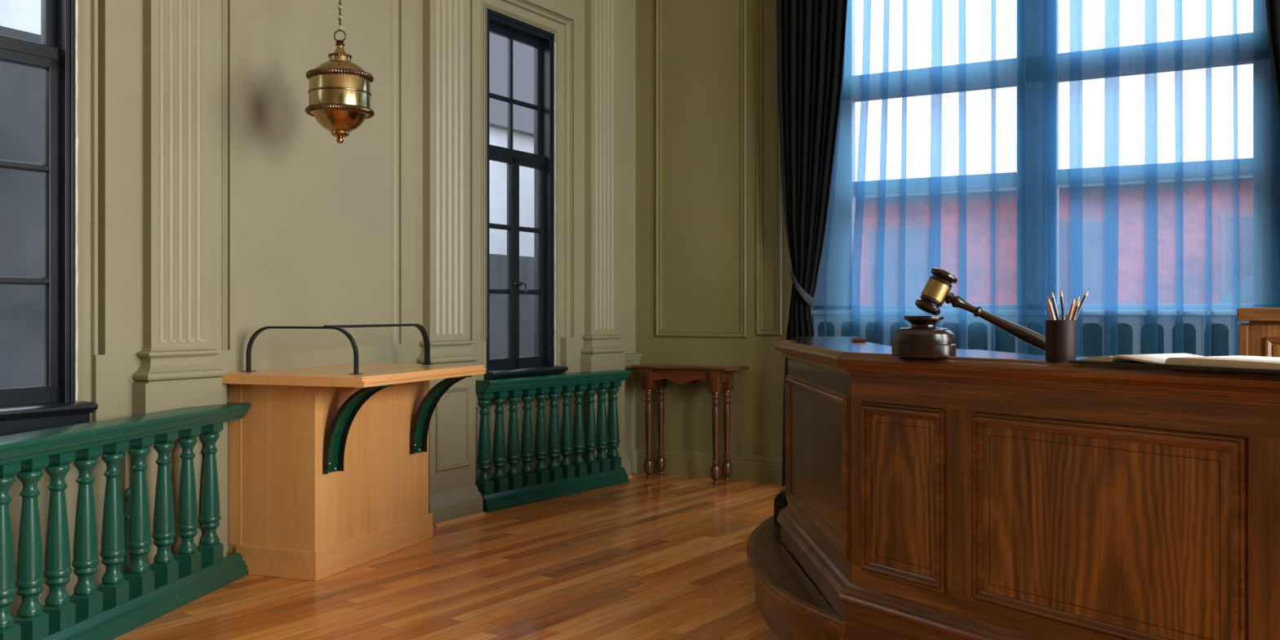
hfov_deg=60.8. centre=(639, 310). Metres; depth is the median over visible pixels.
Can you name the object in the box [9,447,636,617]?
baseboard
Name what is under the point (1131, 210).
brick building
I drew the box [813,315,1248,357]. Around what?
radiator cover
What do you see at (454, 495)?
pilaster
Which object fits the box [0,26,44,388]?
building
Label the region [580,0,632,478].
pilaster
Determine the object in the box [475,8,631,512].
window
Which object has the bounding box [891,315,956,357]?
block
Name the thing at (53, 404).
window
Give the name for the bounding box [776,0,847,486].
curtain
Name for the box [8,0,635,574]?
wall
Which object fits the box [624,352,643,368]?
trim
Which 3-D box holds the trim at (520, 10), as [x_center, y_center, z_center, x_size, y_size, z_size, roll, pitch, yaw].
[-0.734,-0.905,7.040,0.050,2.170,1.002,0,0,31]
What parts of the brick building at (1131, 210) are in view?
pane, cornice, pane, pane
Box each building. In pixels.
[0,0,534,359]
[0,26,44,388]
[855,174,1253,305]
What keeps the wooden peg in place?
on the desk at (972, 494)
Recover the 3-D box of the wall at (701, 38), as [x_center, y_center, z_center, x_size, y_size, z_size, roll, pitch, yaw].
[3.355,-0.950,6.413,8.200,4.300,0.250,0,0,29]
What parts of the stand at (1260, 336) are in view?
corner post, panel moulding, panel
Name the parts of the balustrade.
hand rail, foot rail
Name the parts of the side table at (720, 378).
leg, leg, leg, leg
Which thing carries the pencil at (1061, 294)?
in the pencil cup
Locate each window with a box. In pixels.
[0,0,97,436]
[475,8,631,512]
[811,0,1279,315]
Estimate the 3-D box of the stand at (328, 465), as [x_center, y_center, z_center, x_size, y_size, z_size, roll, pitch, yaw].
[-1.365,0.632,5.286,0.819,1.135,1.105,0,0,20]
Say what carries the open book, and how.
on the desk at (972, 494)
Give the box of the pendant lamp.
[305,0,374,143]
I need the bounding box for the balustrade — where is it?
[0,402,251,639]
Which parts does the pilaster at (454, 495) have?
moulding, panel moulding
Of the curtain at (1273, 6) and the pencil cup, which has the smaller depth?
the pencil cup
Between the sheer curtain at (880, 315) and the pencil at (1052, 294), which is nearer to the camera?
the pencil at (1052, 294)
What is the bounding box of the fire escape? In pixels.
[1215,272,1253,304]
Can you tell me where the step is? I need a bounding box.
[746,515,846,639]
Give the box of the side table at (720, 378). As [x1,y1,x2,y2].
[631,363,749,484]
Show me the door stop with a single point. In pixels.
(780, 502)
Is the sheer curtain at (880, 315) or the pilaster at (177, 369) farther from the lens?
the sheer curtain at (880, 315)
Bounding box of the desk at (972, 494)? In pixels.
[774,335,1279,639]
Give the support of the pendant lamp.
hanging from the ceiling
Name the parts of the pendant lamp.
cap knob, chain, lamp shade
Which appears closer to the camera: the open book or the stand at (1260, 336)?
the open book
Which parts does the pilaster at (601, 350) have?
moulding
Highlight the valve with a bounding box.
[122,488,130,575]
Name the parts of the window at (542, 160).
sash, sash, meeting rail, sash handle, sill, sash, balustrade, hand rail, foot rail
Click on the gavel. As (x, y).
(936, 291)
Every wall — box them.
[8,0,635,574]
[635,0,1234,457]
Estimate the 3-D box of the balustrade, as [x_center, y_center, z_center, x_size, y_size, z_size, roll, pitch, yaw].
[-2.000,0.808,3.958,0.173,0.783,2.045,0,0,8]
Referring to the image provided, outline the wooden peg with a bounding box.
[850,337,866,342]
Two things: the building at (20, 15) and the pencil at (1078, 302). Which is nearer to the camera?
the pencil at (1078, 302)
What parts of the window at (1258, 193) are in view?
sill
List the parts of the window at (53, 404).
meeting rail, sash, sash, sill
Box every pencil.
[1046,293,1052,319]
[1048,297,1055,319]
[1051,290,1059,319]
[1060,289,1065,319]
[1067,297,1075,319]
[1071,294,1079,319]
[1071,299,1079,319]
[1075,288,1088,319]
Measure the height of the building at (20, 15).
9.050 m
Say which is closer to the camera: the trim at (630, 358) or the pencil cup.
the pencil cup
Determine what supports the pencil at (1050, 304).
in the pencil cup
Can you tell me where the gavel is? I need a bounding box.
[915,267,1045,351]
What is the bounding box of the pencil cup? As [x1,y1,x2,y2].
[1045,320,1075,362]
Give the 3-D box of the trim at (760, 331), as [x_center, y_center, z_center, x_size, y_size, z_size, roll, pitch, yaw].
[0.903,-1.265,7.628,0.195,2.870,0.022,0,0,29]
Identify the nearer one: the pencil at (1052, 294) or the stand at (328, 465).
the pencil at (1052, 294)
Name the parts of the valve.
knob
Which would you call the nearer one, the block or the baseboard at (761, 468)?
the block
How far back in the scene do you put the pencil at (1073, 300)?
2.86 m
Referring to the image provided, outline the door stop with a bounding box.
[773,488,787,523]
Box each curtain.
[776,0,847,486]
[810,0,1056,355]
[1022,0,1279,357]
[1265,0,1279,118]
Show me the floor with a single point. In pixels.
(664, 557)
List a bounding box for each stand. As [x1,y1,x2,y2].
[221,323,486,581]
[1237,307,1279,357]
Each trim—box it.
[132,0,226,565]
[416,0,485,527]
[480,0,572,340]
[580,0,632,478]
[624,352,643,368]
[655,0,746,337]
[755,0,782,335]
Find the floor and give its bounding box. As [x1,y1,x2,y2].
[112,471,785,639]
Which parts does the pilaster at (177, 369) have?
moulding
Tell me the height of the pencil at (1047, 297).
0.169 m
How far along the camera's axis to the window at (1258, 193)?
6.71 m
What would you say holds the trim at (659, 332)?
attached to the wall at (701, 38)
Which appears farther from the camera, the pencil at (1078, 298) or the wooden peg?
the wooden peg
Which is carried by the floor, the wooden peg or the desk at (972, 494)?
the desk at (972, 494)
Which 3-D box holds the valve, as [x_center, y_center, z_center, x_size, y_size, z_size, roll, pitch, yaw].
[-2.140,0.960,4.559,0.054,0.441,0.052,0,0,31]
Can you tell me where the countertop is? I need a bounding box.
[221,363,475,387]
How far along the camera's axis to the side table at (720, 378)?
7.69 m
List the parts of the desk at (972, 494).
panel, panel moulding, wing frame, panel moulding, panel, rail, edge moulding, rail, panel, panel moulding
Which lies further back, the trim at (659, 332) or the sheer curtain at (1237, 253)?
the trim at (659, 332)
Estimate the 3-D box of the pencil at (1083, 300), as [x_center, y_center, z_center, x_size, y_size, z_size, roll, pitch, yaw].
[1.134,0.033,2.859,0.087,0.183,0.008,0,0,0]
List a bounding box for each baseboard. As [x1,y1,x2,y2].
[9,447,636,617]
[635,447,782,484]
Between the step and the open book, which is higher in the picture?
the open book
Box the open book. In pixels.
[1068,353,1279,372]

